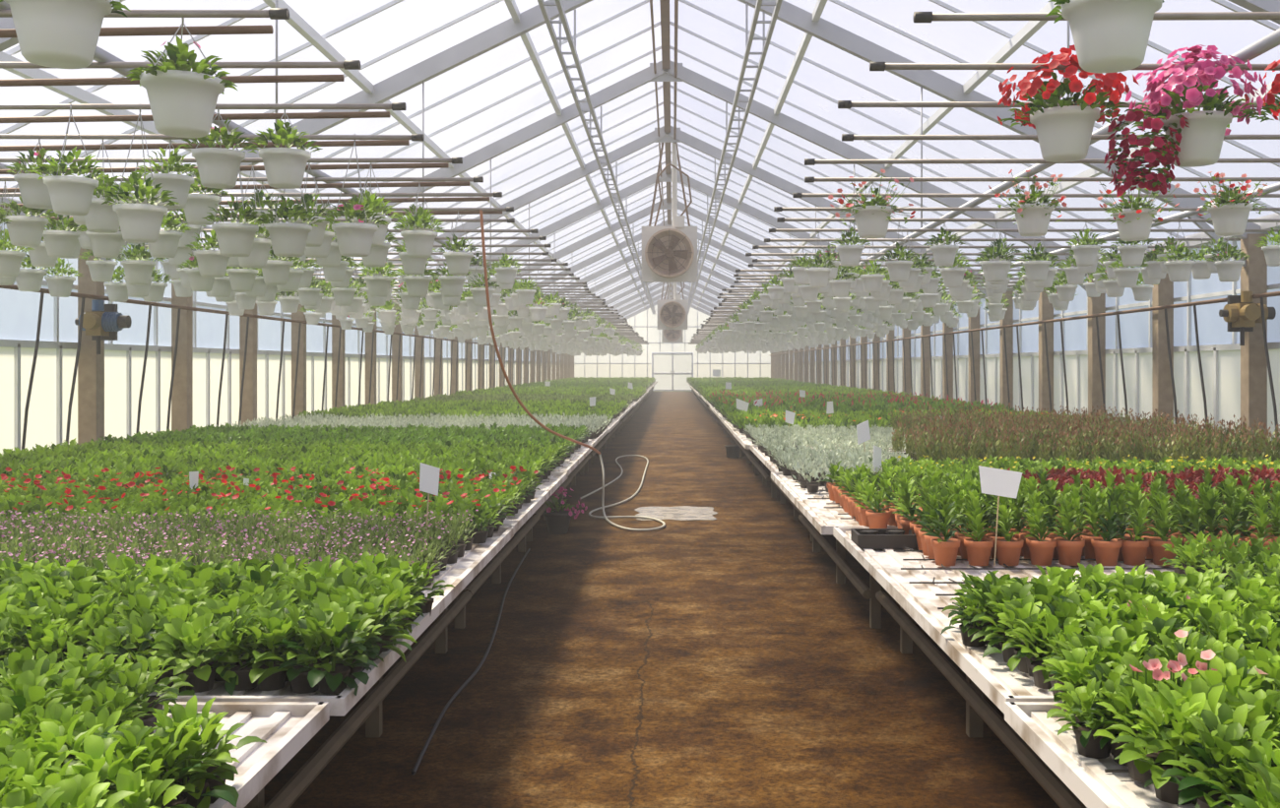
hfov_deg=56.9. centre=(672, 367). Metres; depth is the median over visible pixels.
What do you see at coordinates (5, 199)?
beam
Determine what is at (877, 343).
pipes
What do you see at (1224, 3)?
roof
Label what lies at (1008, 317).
wall post
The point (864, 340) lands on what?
wall post
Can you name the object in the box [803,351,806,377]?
pipes
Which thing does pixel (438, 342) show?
wall post
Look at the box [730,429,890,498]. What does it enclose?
bench
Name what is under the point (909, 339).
pipes
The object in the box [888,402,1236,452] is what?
potted plants
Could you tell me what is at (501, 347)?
pipes
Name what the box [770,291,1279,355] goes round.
pipe
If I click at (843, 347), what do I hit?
pipes
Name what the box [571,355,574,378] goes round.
wall post
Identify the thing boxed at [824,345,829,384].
wall post
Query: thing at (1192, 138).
basket
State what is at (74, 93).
roof purlins
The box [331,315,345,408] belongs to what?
wall post
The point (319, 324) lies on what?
pipe
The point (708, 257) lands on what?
roof rafter
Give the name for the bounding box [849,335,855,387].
wall post
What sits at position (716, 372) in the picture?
plant label
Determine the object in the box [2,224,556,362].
window
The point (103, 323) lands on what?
motor
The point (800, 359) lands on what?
wall post
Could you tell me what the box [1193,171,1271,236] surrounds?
basket
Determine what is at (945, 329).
wall post
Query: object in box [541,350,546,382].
wall post
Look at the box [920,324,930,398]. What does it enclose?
wall post
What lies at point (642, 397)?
bench
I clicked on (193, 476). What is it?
plant label
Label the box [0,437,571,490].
plants
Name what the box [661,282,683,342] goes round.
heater
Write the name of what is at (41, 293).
pipes
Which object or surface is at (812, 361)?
wall post
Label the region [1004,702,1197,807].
bench
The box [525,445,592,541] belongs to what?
bench
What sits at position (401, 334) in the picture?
pipe
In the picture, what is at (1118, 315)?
cable
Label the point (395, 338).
wall post
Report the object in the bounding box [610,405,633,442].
bench
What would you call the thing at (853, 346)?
pipes
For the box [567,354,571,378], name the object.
wall post
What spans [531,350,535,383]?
pipes
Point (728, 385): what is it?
plant label
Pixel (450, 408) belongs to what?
plants
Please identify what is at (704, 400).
bench
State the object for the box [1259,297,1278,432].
pipes
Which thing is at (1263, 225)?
beam
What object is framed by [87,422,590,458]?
plants
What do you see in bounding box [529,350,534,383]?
wall post
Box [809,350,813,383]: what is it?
pipes
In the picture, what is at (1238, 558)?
plants
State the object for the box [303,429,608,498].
bench
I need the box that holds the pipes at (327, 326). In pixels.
[321,325,341,410]
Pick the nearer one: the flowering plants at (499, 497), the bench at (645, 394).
the flowering plants at (499, 497)
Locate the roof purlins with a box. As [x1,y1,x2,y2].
[0,0,1278,319]
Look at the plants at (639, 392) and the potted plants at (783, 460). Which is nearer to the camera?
the potted plants at (783, 460)
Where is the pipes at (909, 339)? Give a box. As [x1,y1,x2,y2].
[902,338,912,393]
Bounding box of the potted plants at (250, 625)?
[0,550,454,696]
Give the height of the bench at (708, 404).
0.559 m
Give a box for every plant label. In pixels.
[189,471,198,489]
[243,478,249,486]
[419,462,440,536]
[589,396,595,406]
[609,387,615,394]
[712,369,720,377]
[725,382,731,389]
[736,398,749,411]
[754,398,763,406]
[785,410,795,427]
[799,389,805,397]
[826,401,833,413]
[856,420,870,451]
[872,445,881,472]
[978,465,1022,566]
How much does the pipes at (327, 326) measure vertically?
1.934 m
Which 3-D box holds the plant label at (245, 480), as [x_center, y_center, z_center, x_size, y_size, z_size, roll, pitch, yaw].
[-2.384,0.709,6.602,0.008,0.182,0.033,0,0,39]
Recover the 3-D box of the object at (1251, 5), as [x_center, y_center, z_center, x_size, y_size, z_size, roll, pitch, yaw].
[0.000,-2.395,7.014,11.229,3.135,0.090,0,0,0]
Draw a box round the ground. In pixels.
[652,390,691,391]
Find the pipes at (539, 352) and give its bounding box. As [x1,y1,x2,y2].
[538,351,541,377]
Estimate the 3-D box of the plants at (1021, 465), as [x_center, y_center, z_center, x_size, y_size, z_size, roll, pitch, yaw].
[3.270,0.712,8.034,3.842,0.188,1.137,0,0,0]
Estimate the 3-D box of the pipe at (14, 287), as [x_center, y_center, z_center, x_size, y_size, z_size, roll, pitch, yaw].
[-5.350,-0.647,9.498,0.040,0.039,0.254,0,0,0]
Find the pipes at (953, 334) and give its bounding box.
[944,333,958,400]
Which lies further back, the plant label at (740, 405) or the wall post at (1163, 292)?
the plant label at (740, 405)
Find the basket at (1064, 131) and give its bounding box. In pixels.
[997,44,1138,162]
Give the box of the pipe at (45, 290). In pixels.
[32,288,50,294]
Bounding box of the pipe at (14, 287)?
[0,284,18,290]
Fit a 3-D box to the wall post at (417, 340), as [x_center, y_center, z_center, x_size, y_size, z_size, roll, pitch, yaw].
[-5.480,0.050,25.581,0.240,2.600,0.240,0,0,0]
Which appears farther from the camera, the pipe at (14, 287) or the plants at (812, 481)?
the pipe at (14, 287)
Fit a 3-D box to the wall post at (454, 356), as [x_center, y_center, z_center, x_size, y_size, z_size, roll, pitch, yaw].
[-5.480,0.050,29.707,0.240,2.600,0.240,0,0,0]
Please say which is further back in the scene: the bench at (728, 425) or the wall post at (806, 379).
the wall post at (806, 379)
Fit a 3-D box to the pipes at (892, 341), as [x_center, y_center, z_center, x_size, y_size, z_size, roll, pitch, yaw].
[5.310,0.335,28.684,0.048,1.934,1.104,0,0,0]
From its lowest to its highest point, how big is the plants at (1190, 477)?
0.224 m
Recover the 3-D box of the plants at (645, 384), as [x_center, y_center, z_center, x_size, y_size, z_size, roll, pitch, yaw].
[-3.075,0.660,41.194,4.584,0.292,9.824,0,0,0]
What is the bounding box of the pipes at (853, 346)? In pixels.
[848,345,854,387]
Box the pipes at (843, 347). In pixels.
[839,346,844,385]
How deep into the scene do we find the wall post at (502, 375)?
37.88 m
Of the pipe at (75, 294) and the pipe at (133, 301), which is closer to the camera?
the pipe at (75, 294)
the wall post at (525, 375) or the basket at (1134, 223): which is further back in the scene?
the wall post at (525, 375)
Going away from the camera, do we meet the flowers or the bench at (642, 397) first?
the flowers
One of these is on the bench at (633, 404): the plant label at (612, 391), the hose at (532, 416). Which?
the plant label at (612, 391)
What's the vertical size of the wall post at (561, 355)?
2.600 m
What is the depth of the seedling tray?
5.25 m
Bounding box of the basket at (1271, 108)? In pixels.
[1244,59,1279,122]
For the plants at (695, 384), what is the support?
on the bench
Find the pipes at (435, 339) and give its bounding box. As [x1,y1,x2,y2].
[432,338,442,396]
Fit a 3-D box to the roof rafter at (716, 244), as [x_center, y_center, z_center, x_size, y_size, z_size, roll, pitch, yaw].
[0.000,-2.395,31.770,11.229,3.135,0.090,0,0,0]
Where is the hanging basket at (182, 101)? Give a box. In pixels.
[126,17,238,137]
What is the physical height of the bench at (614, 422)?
0.559 m
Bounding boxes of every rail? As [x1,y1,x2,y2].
[0,0,648,344]
[537,0,656,315]
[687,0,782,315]
[688,11,1279,344]
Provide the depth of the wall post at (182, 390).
13.12 m
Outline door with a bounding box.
[651,353,693,390]
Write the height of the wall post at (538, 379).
2.600 m
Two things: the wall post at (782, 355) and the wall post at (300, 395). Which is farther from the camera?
the wall post at (782, 355)
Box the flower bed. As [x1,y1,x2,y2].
[724,407,1077,434]
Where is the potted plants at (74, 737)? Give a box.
[0,640,267,807]
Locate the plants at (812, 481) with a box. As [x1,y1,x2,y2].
[790,453,882,493]
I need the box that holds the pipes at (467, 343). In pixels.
[464,342,472,390]
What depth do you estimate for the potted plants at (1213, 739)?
2.66 m
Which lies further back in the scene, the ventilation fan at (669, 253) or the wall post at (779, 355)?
the wall post at (779, 355)
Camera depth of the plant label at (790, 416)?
13.00 m
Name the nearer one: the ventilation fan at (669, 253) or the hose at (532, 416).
the hose at (532, 416)
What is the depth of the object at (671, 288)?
56.48 m
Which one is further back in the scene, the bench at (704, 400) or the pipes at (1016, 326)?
the bench at (704, 400)
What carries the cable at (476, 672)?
on the floor
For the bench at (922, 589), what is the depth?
4.21 m
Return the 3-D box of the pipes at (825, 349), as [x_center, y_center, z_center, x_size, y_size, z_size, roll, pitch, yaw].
[5.310,0.335,41.062,0.048,1.934,1.104,0,0,0]
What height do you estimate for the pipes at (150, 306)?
1.934 m
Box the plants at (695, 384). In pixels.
[690,380,833,392]
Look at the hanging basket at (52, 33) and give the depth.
3.35 m
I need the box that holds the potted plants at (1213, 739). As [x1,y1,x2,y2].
[940,563,1279,807]
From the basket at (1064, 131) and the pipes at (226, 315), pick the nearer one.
the basket at (1064, 131)
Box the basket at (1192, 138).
[1099,44,1268,195]
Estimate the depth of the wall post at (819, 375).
44.07 m
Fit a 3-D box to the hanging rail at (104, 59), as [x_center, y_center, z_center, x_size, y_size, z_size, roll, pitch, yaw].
[-3.376,-1.966,34.550,4.348,1.603,62.700,0,0,0]
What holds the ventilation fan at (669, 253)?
hanging from the ridge beam at (665, 4)
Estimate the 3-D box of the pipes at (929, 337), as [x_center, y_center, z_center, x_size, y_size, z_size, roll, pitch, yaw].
[5.310,0.335,24.558,0.048,1.934,1.104,0,0,0]
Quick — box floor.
[264,391,1085,807]
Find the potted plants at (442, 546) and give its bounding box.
[0,507,478,586]
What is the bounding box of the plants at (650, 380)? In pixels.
[543,377,656,385]
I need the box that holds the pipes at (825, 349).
[823,348,827,383]
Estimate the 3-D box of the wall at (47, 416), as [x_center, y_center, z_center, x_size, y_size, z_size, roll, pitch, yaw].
[-5.600,0.560,31.488,0.070,1.580,69.025,0,0,0]
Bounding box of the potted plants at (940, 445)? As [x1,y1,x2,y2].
[891,414,1279,467]
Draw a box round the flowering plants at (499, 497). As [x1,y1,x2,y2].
[0,465,543,543]
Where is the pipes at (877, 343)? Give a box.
[872,342,880,389]
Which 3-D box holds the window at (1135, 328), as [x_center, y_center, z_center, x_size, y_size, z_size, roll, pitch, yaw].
[5.593,-0.775,31.500,0.045,1.150,69.000,0,0,0]
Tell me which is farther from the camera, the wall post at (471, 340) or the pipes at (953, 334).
the wall post at (471, 340)
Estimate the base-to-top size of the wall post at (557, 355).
2.600 m
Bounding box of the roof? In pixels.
[0,0,1279,319]
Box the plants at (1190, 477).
[1006,463,1279,514]
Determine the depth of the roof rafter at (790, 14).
11.09 m
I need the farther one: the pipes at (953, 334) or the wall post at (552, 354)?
the wall post at (552, 354)
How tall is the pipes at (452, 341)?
1.934 m
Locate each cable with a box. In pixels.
[411,548,530,774]
[1095,314,1128,423]
[1164,305,1208,424]
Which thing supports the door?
in the wall at (741, 364)
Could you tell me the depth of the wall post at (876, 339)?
31.69 m
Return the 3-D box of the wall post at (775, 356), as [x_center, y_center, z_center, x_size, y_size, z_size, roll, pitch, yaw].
[5.480,0.050,62.715,0.240,2.600,0.240,0,0,0]
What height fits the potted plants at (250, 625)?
0.288 m
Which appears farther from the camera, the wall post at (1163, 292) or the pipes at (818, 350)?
the pipes at (818, 350)
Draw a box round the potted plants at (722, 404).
[706,389,1014,422]
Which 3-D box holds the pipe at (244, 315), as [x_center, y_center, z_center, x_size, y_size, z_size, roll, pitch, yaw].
[-5.350,-0.648,15.935,0.040,0.039,2.564,0,0,0]
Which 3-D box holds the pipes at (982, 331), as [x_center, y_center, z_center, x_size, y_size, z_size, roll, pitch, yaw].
[5.310,0.335,20.432,0.048,1.934,1.104,0,0,0]
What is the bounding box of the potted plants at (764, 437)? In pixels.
[743,423,909,456]
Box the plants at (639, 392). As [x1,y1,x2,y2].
[451,384,646,401]
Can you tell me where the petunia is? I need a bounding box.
[542,487,587,534]
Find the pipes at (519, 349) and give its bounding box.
[517,348,521,383]
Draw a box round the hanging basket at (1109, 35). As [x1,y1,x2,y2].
[1045,0,1164,73]
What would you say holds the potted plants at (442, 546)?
on the bench at (460, 574)
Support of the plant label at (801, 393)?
in the potted plants at (722, 404)
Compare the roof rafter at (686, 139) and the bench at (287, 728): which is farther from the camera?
the roof rafter at (686, 139)
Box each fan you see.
[641,142,697,282]
[657,282,687,329]
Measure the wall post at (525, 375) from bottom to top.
2.600 m
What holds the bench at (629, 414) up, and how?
on the floor
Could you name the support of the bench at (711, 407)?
on the floor
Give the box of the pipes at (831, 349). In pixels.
[831,348,835,384]
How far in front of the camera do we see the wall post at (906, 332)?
27.57 m
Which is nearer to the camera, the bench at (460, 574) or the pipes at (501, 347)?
the bench at (460, 574)
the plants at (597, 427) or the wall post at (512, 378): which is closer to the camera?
the plants at (597, 427)
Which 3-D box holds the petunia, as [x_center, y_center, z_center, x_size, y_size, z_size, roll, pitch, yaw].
[-0.912,1.159,9.593,0.432,0.382,0.439,0,0,0]
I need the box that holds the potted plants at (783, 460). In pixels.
[766,442,912,477]
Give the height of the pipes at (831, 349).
1.934 m
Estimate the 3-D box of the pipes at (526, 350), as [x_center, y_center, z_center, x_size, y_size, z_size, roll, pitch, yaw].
[-5.310,0.335,43.125,0.048,1.934,1.104,0,0,0]
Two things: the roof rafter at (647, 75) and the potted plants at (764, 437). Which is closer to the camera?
the potted plants at (764, 437)
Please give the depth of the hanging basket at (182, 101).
4.07 m
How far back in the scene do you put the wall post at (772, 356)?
64.69 m
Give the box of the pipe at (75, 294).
[69,292,109,301]
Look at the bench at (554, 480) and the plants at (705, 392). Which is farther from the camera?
the plants at (705, 392)
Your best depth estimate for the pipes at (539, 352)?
47.30 m
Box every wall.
[0,339,556,455]
[574,304,770,378]
[788,342,1279,447]
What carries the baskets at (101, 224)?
hanging from the hanging rail at (104, 59)
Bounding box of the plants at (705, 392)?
[697,384,911,404]
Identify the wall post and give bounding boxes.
[77,247,104,446]
[171,266,192,432]
[239,301,256,426]
[291,304,306,422]
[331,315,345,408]
[365,306,376,405]
[391,304,402,401]
[414,313,424,397]
[434,339,442,395]
[450,330,458,395]
[464,338,472,391]
[477,337,484,389]
[489,342,495,388]
[499,342,505,386]
[508,347,513,386]
[515,346,520,384]
[522,346,528,383]
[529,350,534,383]
[535,351,540,382]
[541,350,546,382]
[546,349,551,380]
[551,348,555,380]
[556,354,560,380]
[560,354,564,379]
[564,353,567,379]
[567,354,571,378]
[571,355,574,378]
[770,352,773,378]
[773,352,777,378]
[777,351,780,378]
[780,351,784,379]
[784,349,788,380]
[789,347,793,381]
[793,347,798,381]
[798,348,803,382]
[804,345,809,383]
[810,346,815,383]
[816,344,822,384]
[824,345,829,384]
[831,338,836,385]
[839,339,845,386]
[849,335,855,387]
[860,334,867,389]
[872,331,880,391]
[886,330,894,391]
[902,326,910,394]
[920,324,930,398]
[942,304,953,399]
[968,298,979,402]
[999,290,1013,408]
[1038,287,1053,412]
[1088,273,1105,417]
[1152,273,1173,425]
[1240,233,1267,442]
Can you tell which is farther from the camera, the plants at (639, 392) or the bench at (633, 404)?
the plants at (639, 392)
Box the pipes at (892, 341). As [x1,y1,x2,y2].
[886,340,895,392]
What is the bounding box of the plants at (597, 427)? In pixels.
[210,412,611,439]
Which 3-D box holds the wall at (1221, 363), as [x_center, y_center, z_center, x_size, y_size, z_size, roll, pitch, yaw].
[5.600,0.560,31.488,0.070,1.580,69.025,0,0,0]
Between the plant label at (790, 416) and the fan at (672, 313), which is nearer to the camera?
the plant label at (790, 416)
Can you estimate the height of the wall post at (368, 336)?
2.600 m
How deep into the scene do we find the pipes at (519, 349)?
40.90 m
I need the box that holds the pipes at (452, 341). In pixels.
[449,340,458,394]
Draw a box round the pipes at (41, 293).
[21,292,85,449]
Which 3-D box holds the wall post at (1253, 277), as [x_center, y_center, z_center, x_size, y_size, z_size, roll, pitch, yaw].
[5.480,0.050,11.140,0.240,2.600,0.240,0,0,0]
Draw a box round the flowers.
[1127,600,1217,709]
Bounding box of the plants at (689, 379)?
[686,376,794,385]
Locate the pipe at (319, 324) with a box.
[317,322,341,327]
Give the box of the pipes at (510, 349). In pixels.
[510,348,513,384]
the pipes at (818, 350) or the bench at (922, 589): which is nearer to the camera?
the bench at (922, 589)
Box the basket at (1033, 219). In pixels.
[988,169,1067,236]
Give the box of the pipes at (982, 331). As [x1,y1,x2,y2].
[970,330,986,405]
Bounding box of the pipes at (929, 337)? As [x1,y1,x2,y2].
[921,336,933,395]
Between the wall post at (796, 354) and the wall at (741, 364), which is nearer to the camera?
the wall post at (796, 354)
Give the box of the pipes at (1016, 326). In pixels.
[1003,325,1023,412]
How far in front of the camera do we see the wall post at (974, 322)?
21.38 m
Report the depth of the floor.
4.96 m
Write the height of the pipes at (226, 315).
1.934 m
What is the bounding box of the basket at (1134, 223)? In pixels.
[1096,175,1180,241]
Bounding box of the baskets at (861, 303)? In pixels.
[695,221,1279,353]
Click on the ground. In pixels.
(653, 391)
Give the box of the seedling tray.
[850,528,918,548]
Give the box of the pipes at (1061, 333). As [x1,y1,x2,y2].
[1043,320,1069,414]
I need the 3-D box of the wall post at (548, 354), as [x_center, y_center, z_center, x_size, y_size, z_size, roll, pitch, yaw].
[-5.480,0.050,52.400,0.240,2.600,0.240,0,0,0]
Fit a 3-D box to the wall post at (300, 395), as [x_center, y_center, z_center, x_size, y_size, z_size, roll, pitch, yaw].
[-5.480,0.050,17.329,0.240,2.600,0.240,0,0,0]
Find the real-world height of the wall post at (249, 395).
2.600 m
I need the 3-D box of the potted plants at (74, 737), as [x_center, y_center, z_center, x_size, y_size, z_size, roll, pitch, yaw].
[-2.950,0.715,1.923,4.393,0.232,1.690,0,0,0]
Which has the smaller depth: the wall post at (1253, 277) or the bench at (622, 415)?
the wall post at (1253, 277)
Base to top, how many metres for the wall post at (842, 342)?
2.600 m
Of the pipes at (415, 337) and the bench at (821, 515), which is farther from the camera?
the pipes at (415, 337)
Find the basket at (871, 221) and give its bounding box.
[828,168,915,238]
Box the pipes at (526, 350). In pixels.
[524,349,528,383]
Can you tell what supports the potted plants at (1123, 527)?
on the bench at (922, 589)
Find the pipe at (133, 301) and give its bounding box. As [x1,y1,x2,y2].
[125,299,229,315]
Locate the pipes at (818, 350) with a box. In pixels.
[816,349,820,383]
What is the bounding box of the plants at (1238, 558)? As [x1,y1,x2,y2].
[1158,529,1279,588]
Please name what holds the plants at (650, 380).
on the bench
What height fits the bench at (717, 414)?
0.559 m
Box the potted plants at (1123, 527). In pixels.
[892,468,1279,567]
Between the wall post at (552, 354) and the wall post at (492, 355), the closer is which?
the wall post at (492, 355)
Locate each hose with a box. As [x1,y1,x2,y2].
[479,209,600,454]
[580,454,665,531]
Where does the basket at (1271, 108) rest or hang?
hanging from the hanging rail at (1271, 40)
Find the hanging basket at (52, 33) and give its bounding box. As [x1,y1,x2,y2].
[0,0,130,68]
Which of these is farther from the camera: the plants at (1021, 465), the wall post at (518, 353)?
the wall post at (518, 353)
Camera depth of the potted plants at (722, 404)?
19.33 m
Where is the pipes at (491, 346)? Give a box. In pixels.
[490,345,495,387]
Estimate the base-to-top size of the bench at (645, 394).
0.559 m
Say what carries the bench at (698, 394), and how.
on the floor
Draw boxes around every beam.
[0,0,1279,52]
[0,196,419,309]
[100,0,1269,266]
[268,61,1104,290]
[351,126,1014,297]
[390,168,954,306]
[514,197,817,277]
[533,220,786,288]
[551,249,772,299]
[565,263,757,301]
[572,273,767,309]
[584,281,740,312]
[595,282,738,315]
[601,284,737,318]
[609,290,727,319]
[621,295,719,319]
[649,0,678,298]
[951,213,1279,299]
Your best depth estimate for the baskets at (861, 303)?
12.18 m
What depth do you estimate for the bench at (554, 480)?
7.05 m
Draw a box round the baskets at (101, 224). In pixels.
[0,103,642,356]
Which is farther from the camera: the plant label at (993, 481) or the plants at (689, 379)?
the plants at (689, 379)
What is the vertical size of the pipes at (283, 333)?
1.934 m
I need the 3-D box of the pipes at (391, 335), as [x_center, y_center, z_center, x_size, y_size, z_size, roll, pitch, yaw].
[-5.310,0.335,22.495,0.048,1.934,1.104,0,0,0]
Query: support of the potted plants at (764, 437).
on the bench at (741, 438)
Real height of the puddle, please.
0.001 m
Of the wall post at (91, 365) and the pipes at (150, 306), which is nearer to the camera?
the wall post at (91, 365)
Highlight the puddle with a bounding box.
[635,506,717,520]
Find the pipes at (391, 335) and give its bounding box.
[386,334,400,401]
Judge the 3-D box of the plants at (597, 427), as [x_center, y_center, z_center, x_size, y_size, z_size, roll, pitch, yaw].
[-3.006,0.700,14.614,4.479,0.212,3.116,0,0,0]
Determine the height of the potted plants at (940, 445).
0.407 m
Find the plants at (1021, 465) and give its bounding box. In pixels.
[865,454,1279,482]
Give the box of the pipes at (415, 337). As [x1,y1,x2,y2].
[411,336,423,399]
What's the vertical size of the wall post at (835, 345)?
2.600 m
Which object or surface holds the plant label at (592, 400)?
on the bench at (614, 422)
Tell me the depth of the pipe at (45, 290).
10.03 m
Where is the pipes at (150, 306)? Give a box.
[135,305,180,433]
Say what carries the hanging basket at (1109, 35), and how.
hanging from the hanging rail at (1271, 40)
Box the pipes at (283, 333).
[275,320,301,420]
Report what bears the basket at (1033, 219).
hanging from the hanging rail at (1271, 40)
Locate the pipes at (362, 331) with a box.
[357,330,374,406]
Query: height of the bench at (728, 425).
0.559 m
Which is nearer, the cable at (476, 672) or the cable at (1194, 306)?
the cable at (476, 672)
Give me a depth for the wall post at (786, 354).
56.44 m
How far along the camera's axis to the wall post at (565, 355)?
60.56 m
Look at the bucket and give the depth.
17.51 m
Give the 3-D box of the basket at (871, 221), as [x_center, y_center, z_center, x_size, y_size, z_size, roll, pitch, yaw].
[1.319,-1.067,7.801,0.567,0.418,0.442,0,0,0]
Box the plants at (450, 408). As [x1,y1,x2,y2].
[298,398,629,425]
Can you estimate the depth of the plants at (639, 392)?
29.68 m
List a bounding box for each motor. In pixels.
[74,299,131,354]
[1218,291,1276,345]
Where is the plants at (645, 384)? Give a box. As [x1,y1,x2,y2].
[503,381,649,388]
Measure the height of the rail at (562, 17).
0.448 m
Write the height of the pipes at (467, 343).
1.934 m
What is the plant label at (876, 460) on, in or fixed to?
on the bench at (821, 515)
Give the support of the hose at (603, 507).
on the floor
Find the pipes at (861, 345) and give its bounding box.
[860,344,866,388]
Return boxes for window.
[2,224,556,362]
[788,227,1279,361]
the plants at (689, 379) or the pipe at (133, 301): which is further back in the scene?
the plants at (689, 379)
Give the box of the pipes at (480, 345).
[478,344,484,388]
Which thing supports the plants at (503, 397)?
on the bench at (633, 404)
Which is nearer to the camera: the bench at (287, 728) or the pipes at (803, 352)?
the bench at (287, 728)
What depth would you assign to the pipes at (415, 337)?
24.38 m
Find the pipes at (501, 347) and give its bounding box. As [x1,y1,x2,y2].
[500,346,505,386]
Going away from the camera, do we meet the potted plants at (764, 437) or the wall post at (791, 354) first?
the potted plants at (764, 437)
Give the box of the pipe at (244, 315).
[242,313,307,323]
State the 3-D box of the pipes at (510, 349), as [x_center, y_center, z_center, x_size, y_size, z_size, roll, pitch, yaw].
[-5.310,0.335,38.999,0.048,1.934,1.104,0,0,0]
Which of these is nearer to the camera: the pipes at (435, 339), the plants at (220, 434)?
the plants at (220, 434)
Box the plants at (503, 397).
[402,391,635,408]
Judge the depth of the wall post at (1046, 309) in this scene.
17.25 m
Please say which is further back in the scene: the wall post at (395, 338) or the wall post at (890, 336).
the wall post at (890, 336)
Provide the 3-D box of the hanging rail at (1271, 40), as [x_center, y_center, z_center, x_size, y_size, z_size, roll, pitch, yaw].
[3.167,-1.988,34.550,4.767,1.558,62.700,0,0,0]
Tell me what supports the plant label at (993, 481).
on the bench at (922, 589)
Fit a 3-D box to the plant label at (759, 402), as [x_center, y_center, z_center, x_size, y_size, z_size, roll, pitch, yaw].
[1.305,0.639,18.003,0.137,0.321,0.008,0,0,0]
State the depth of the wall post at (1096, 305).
15.19 m
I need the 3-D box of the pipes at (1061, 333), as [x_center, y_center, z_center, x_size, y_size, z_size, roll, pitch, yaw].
[5.310,0.335,16.306,0.048,1.934,1.104,0,0,0]
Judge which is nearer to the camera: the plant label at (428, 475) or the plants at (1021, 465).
the plant label at (428, 475)
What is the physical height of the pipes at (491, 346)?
1.934 m
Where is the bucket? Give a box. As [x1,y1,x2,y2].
[724,445,740,458]
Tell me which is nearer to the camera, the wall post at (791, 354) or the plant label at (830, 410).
the plant label at (830, 410)
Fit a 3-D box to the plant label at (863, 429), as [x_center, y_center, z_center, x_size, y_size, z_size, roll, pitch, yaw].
[1.534,0.613,9.495,0.121,0.376,0.008,0,0,-17]
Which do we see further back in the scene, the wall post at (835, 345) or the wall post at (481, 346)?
the wall post at (835, 345)
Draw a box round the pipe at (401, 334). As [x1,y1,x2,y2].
[392,332,457,341]
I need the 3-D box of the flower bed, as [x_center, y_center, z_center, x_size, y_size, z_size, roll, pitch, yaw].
[2.953,0.685,15.427,4.538,0.243,3.161,0,0,0]
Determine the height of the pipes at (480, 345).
1.934 m
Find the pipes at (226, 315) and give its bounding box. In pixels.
[216,314,249,427]
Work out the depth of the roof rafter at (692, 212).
27.60 m
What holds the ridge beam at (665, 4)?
attached to the roof
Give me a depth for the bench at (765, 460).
10.40 m
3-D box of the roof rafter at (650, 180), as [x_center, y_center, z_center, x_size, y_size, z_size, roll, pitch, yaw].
[0.000,-2.395,23.518,11.229,3.135,0.090,0,0,0]
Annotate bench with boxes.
[0,527,513,807]
[21,472,568,629]
[153,702,329,807]
[303,419,620,471]
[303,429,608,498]
[387,411,627,454]
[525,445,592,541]
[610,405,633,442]
[618,401,638,432]
[625,397,641,425]
[630,395,643,419]
[634,392,646,414]
[697,392,710,414]
[703,397,719,425]
[706,401,723,429]
[709,405,731,442]
[714,411,741,454]
[721,419,893,471]
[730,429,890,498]
[750,445,915,541]
[770,472,1038,629]
[833,527,1180,807]
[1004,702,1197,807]
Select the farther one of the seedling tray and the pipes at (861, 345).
the pipes at (861, 345)
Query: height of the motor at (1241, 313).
0.500 m
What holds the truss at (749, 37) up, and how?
attached to the roof
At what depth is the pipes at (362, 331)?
20.25 m
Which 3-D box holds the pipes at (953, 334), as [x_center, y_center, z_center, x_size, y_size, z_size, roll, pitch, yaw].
[5.310,0.335,22.495,0.048,1.934,1.104,0,0,0]

